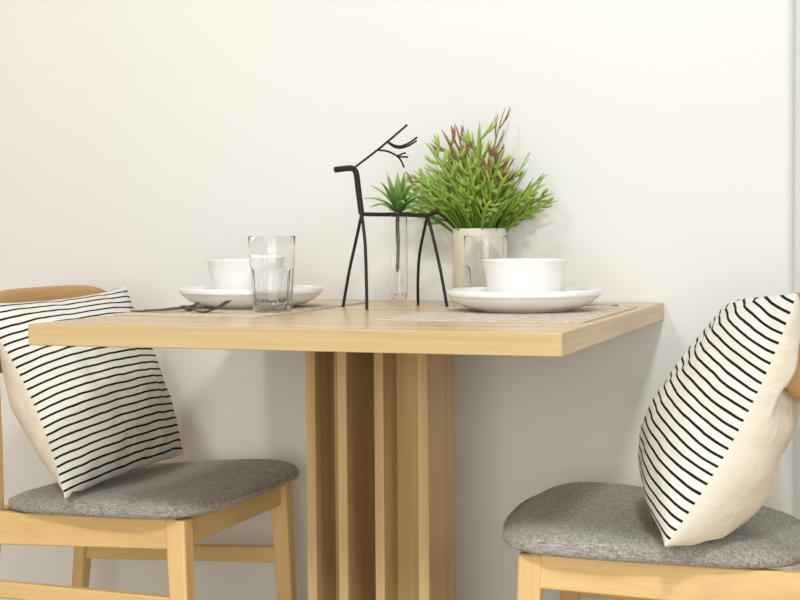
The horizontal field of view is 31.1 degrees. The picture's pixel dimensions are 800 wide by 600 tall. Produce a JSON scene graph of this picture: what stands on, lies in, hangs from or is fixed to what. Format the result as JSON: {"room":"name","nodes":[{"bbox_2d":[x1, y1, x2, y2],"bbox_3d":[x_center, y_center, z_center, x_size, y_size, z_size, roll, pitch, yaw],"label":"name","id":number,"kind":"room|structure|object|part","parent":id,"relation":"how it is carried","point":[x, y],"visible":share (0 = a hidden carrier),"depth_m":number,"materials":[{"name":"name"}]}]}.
{"room":"dining room","nodes":[
{"label":"dining room","id":0,"kind":"room"},
{"bbox_2d":[0,0,795,599],"bbox_3d":[-0.126,-0.613,2.927,1.798,2.700,0.120,1,3,20],"label":"wall","id":1,"kind":"structure","parent":0,"point":[143,143],"depth_m":2.83,"materials":[{"name":"white paint"}]},
{"bbox_2d":[793,0,799,570],"bbox_3d":[1.458,-0.601,2.411,1.592,2.700,0.055,1,3,20],"label":"wall","id":2,"kind":"structure","parent":0,"point":[796,462],"depth_m":2.66,"materials":[{"name":"grey paint"}]},
{"bbox_3d":[-0.872,0.926,0.081,8.000,0.100,6.120,1,3,20],"label":"floor","id":3,"kind":"structure","parent":0,"visible":0},
{"bbox_2d":[0,285,298,599],"bbox_3d":[-0.485,0.365,2.662,0.526,0.776,0.490,1,3,20],"label":"dining chair","id":4,"kind":"object","parent":3,"relation":"on","point":[158,511],"visible":0.8,"depth_m":2.54,"materials":[{"name":"brown wood"}]},
{"bbox_3d":[-0.753,0.386,2.588,0.070,0.745,0.044,1,3,20],"label":"leg","id":5,"kind":"part","parent":4,"relation":"part of","materials":[{"name":"beige wood"}]},
{"bbox_3d":[-0.679,0.400,2.733,0.020,0.059,0.310,1,3,20],"label":"rail","id":6,"kind":"part","parent":4,"relation":"part of","materials":[{"name":"beige wood"}]},
{"bbox_3d":[-0.667,0.051,2.712,0.063,0.151,0.436,1,3,20],"label":"backrest","id":7,"kind":"part","parent":4,"relation":"part of","materials":[{"name":"brown wood"}]},
{"bbox_3d":[-0.646,0.371,2.889,0.070,0.745,0.044,1,3,20],"label":"leg","id":8,"kind":"part","parent":4,"relation":"part of","materials":[{"name":"beige wood"}]},
{"bbox_3d":[-0.552,0.400,2.489,0.405,0.079,0.020,1,3,27],"label":"rail","id":9,"kind":"part","parent":4,"relation":"part of","materials":[{"name":"beige wood"}]},
{"bbox_2d":[0,286,184,497],"bbox_3d":[-0.573,0.153,2.655,0.233,0.343,0.437,1,3,20],"label":"throw cushion","id":10,"kind":"object","parent":4,"relation":"on","point":[92,416],"visible":0.91,"depth_m":2.53,"materials":[{"name":"fabric"}]},
{"bbox_3d":[-0.588,0.153,2.659,0.198,0.343,0.435,1,3,20],"label":"plain panel","id":11,"kind":"part","parent":10,"relation":"part of","materials":[{"name":"beige fabric"}]},
{"bbox_2d":[8,459,298,518],"bbox_3d":[-0.456,0.345,2.651,0.464,0.053,0.490,1,3,20],"label":"seat cushion","id":12,"kind":"object","parent":4,"relation":"on","point":[231,488],"depth_m":2.53,"materials":[{"name":"grey fabric"}]},
{"bbox_3d":[-0.362,0.564,2.408,0.049,0.400,0.040,1,3,20],"label":"leg","id":13,"kind":"part","parent":4,"relation":"part of","materials":[{"name":"beige wood"}]},
{"bbox_3d":[-0.302,0.379,2.598,0.020,0.052,0.410,1,3,20],"label":"rail","id":14,"kind":"part","parent":4,"relation":"part of","materials":[{"name":"beige wood"}]},
{"bbox_3d":[-0.224,0.545,2.798,0.049,0.400,0.040,1,3,20],"label":"leg","id":15,"kind":"part","parent":4,"relation":"part of","materials":[{"name":"beige wood"}]},
{"bbox_2d":[28,300,663,599],"bbox_3d":[-0.032,0.390,2.436,0.820,0.740,0.830,1,3,20],"label":"dining table","id":16,"kind":"object","parent":3,"relation":"on","point":[380,394],"visible":0.91,"depth_m":2.38,"materials":[{"name":"brown wood"}]},
{"bbox_2d":[114,301,364,316],"bbox_3d":[-0.269,0.014,2.569,0.274,0.002,0.474,1,3,20],"label":"placemat","id":17,"kind":"object","parent":16,"relation":"on","point":[311,305],"visible":0.51,"depth_m":2.43,"materials":[{"name":"beige fabric"}]},
{"bbox_2d":[144,302,199,310],"bbox_3d":[-0.392,0.011,2.472,0.103,0.016,0.034,0,3,18],"label":"spoon","id":18,"kind":"object","parent":17,"relation":"on","point":[195,305],"visible":0.83,"depth_m":2.46,"materials":[{"name":"metal"}]},
{"bbox_3d":[-0.408,0.015,2.478,0.071,0.007,0.013,0,3,18],"label":"handle","id":19,"kind":"part","parent":18,"relation":"part of","materials":[{"name":"metal"}]},
{"bbox_2d":[180,302,199,310],"bbox_3d":[-0.359,0.011,2.462,0.034,0.016,0.034,0,3,18],"label":"bowl","id":20,"kind":"object","parent":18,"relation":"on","point":[195,305],"depth_m":2.45,"materials":[{"name":"metal"}]},
{"bbox_2d":[130,300,230,312],"bbox_3d":[-0.372,0.010,2.425,0.185,0.021,0.024,1,3,20],"label":"fork","id":21,"kind":"object","parent":17,"relation":"on","point":[224,303],"visible":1,"depth_m":2.42,"materials":[{"name":"metal"}]},
{"bbox_3d":[-0.402,0.016,2.436,0.122,0.008,0.015,1,3,20],"label":"handle","id":22,"kind":"part","parent":21,"relation":"part of","materials":[{"name":"metal"}]},
{"bbox_2d":[179,284,322,308],"bbox_3d":[-0.267,-0.006,2.591,0.257,0.036,0.257,1,3,20],"label":"dinner plate","id":23,"kind":"object","parent":17,"relation":"on","point":[209,297],"visible":0.6,"depth_m":2.50,"materials":[{"name":"white ceramic"}]},
{"bbox_2d":[207,259,251,289],"bbox_3d":[-0.275,-0.035,2.592,0.145,0.076,0.145,1,3,20],"label":"bowl","id":24,"kind":"object","parent":23,"relation":"on","point":[225,274],"visible":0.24,"depth_m":2.53,"materials":[{"name":"white ceramic"}]},
{"bbox_2d":[248,236,294,311],"bbox_3d":[-0.215,-0.044,2.419,0.079,0.126,0.079,1,3,20],"label":"drinking glass","id":25,"kind":"object","parent":17,"relation":"on","point":[271,258],"visible":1,"depth_m":2.39,"materials":[{"name":"clear glass"}]},
{"bbox_3d":[-0.123,0.390,2.468,0.016,0.678,0.145,1,3,20],"label":"pedestal panel","id":26,"kind":"part","parent":16,"relation":"part of","materials":[{"name":"brown wood"}]},
{"bbox_3d":[-0.070,0.391,2.449,0.016,0.678,0.145,1,3,20],"label":"pedestal panel","id":27,"kind":"part","parent":16,"relation":"part of","materials":[{"name":"brown wood"}]},
{"bbox_3d":[-0.009,0.391,2.428,0.016,0.678,0.145,1,3,20],"label":"pedestal panel","id":28,"kind":"part","parent":16,"relation":"part of","materials":[{"name":"brown wood"}]},
{"bbox_2d":[334,124,447,309],"bbox_3d":[-0.022,-0.150,2.572,0.207,0.329,0.126,-1,3,-19],"label":"deer figurine","id":29,"kind":"object","parent":16,"relation":"on","point":[345,168],"visible":1,"depth_m":2.57,"materials":[{"name":"metal"}]},
{"bbox_3d":[-0.085,-0.070,2.583,0.008,0.167,0.075,-2,3,-32],"label":"leg","id":30,"kind":"part","parent":29,"relation":"part of","materials":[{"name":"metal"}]},
{"bbox_3d":[-0.062,-0.067,2.525,0.008,0.167,0.056,-1,3,-10],"label":"leg","id":31,"kind":"part","parent":29,"relation":"part of","materials":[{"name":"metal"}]},
{"bbox_2d":[387,212,409,300],"bbox_3d":[-0.002,-0.078,2.586,0.041,0.159,0.041,1,3,20],"label":"test tube","id":32,"kind":"object","parent":29,"relation":"attached to","point":[398,274],"visible":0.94,"depth_m":2.57,"materials":[{"name":"clear glass"}]},
{"bbox_2d":[364,172,434,211],"bbox_3d":[-0.003,-0.140,2.584,0.124,0.180,0.122,1,3,20],"label":"sprig","id":33,"kind":"object","parent":32,"relation":"in","point":[397,195],"visible":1,"depth_m":2.57,"materials":[{"name":"green plant"}]},
{"bbox_3d":[0.040,-0.073,2.636,0.009,0.166,0.052,-2,3,-22],"label":"leg","id":34,"kind":"part","parent":29,"relation":"part of","materials":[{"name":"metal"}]},
{"bbox_3d":[0.067,-0.071,2.595,0.006,0.166,0.055,-3,4,-42],"label":"leg","id":35,"kind":"part","parent":29,"relation":"part of","materials":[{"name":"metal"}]},
{"bbox_3d":[0.062,0.392,2.402,0.018,0.678,0.145,1,3,20],"label":"pedestal panel","id":36,"kind":"part","parent":16,"relation":"part of","materials":[{"name":"brown wood"}]},
{"bbox_2d":[388,107,557,287],"bbox_3d":[0.135,-0.179,2.701,0.319,0.370,0.157,0,3,17],"label":"potted plant","id":37,"kind":"object","parent":16,"relation":"on","point":[472,200],"visible":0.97,"depth_m":2.68,"materials":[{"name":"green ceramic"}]},
{"bbox_3d":[0.151,-0.066,2.730,0.103,0.140,0.103,1,3,20],"label":"pot","id":38,"kind":"part","parent":37,"relation":"part of","materials":[{"name":"beige ceramic"}]},
{"bbox_2d":[464,236,506,286],"bbox_3d":[0.156,-0.054,2.620,0.079,0.126,0.079,1,3,20],"label":"drinking glass","id":39,"kind":"object","parent":16,"relation":"on","point":[476,248],"visible":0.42,"depth_m":2.59,"materials":[{"name":"clear glass"}]},
{"bbox_2d":[376,305,636,322],"bbox_3d":[0.187,0.021,2.342,0.320,0.002,0.438,1,3,20],"label":"placemat","id":40,"kind":"object","parent":16,"relation":"on","point":[458,313],"visible":0.83,"depth_m":2.25,"materials":[{"name":"beige fabric"}]},
{"bbox_2d":[446,286,600,312],"bbox_3d":[0.206,-0.001,2.401,0.257,0.036,0.257,1,3,20],"label":"dinner plate","id":41,"kind":"object","parent":40,"relation":"on","point":[569,298],"visible":0.97,"depth_m":2.30,"materials":[{"name":"white ceramic"}]},
{"bbox_2d":[481,258,567,291],"bbox_3d":[0.208,-0.030,2.402,0.145,0.076,0.145,1,3,20],"label":"bowl","id":42,"kind":"object","parent":41,"relation":"on","point":[515,274],"visible":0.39,"depth_m":2.35,"materials":[{"name":"white ceramic"}]},
{"bbox_2d":[585,304,613,305],"bbox_3d":[0.292,0.003,2.553,0.178,0.017,0.039,1,3,20],"label":"spoon","id":43,"kind":"object","parent":16,"relation":"on","point":[588,304],"visible":0.06,"depth_m":2.53,"materials":[{"name":"metal"}]},
{"bbox_2d":[590,303,617,305],"bbox_3d":[0.299,0.003,2.582,0.185,0.015,0.024,0,3,19],"label":"fork","id":44,"kind":"object","parent":16,"relation":"on","point":[590,303],"visible":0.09,"depth_m":2.56,"materials":[{"name":"metal"}]},
{"bbox_2d":[502,292,799,599],"bbox_3d":[0.439,0.376,2.274,0.526,0.776,0.490,0,3,16],"label":"dining chair","id":45,"kind":"object","parent":3,"relation":"on","point":[576,539],"visible":0.73,"depth_m":2.10,"materials":[{"name":"grey fabric"}]},
{"bbox_3d":[0.190,0.573,2.138,0.049,0.400,0.040,0,3,16],"label":"leg","id":46,"kind":"part","parent":45,"relation":"part of","materials":[{"name":"beige wood"}]},
{"bbox_3d":[0.301,0.553,2.536,0.049,0.400,0.040,0,3,16],"label":"leg","id":47,"kind":"part","parent":45,"relation":"part of","materials":[{"name":"beige wood"}]},
{"bbox_2d":[502,482,799,568],"bbox_3d":[0.409,0.355,2.281,0.464,0.053,0.490,0,3,16],"label":"seat cushion","id":48,"kind":"object","parent":45,"relation":"on","point":[574,525],"depth_m":2.11,"materials":[{"name":"grey fabric"}]},
{"bbox_3d":[0.394,0.411,2.094,0.405,0.079,0.020,0,3,8],"label":"rail","id":49,"kind":"part","parent":45,"relation":"part of","materials":[{"name":"beige wood"}]},
{"bbox_2d":[638,292,799,546],"bbox_3d":[0.486,0.163,2.174,0.261,0.366,0.420,1,3,20],"label":"throw cushion","id":50,"kind":"object","parent":45,"relation":"on","point":[714,437],"visible":0.98,"depth_m":2.02,"materials":[{"name":"fabric"}]},
{"bbox_3d":[0.621,0.065,2.208,0.063,0.151,0.436,0,3,16],"label":"backrest","id":51,"kind":"part","parent":45,"relation":"part of","materials":[{"name":"brown wood"}]}
]}

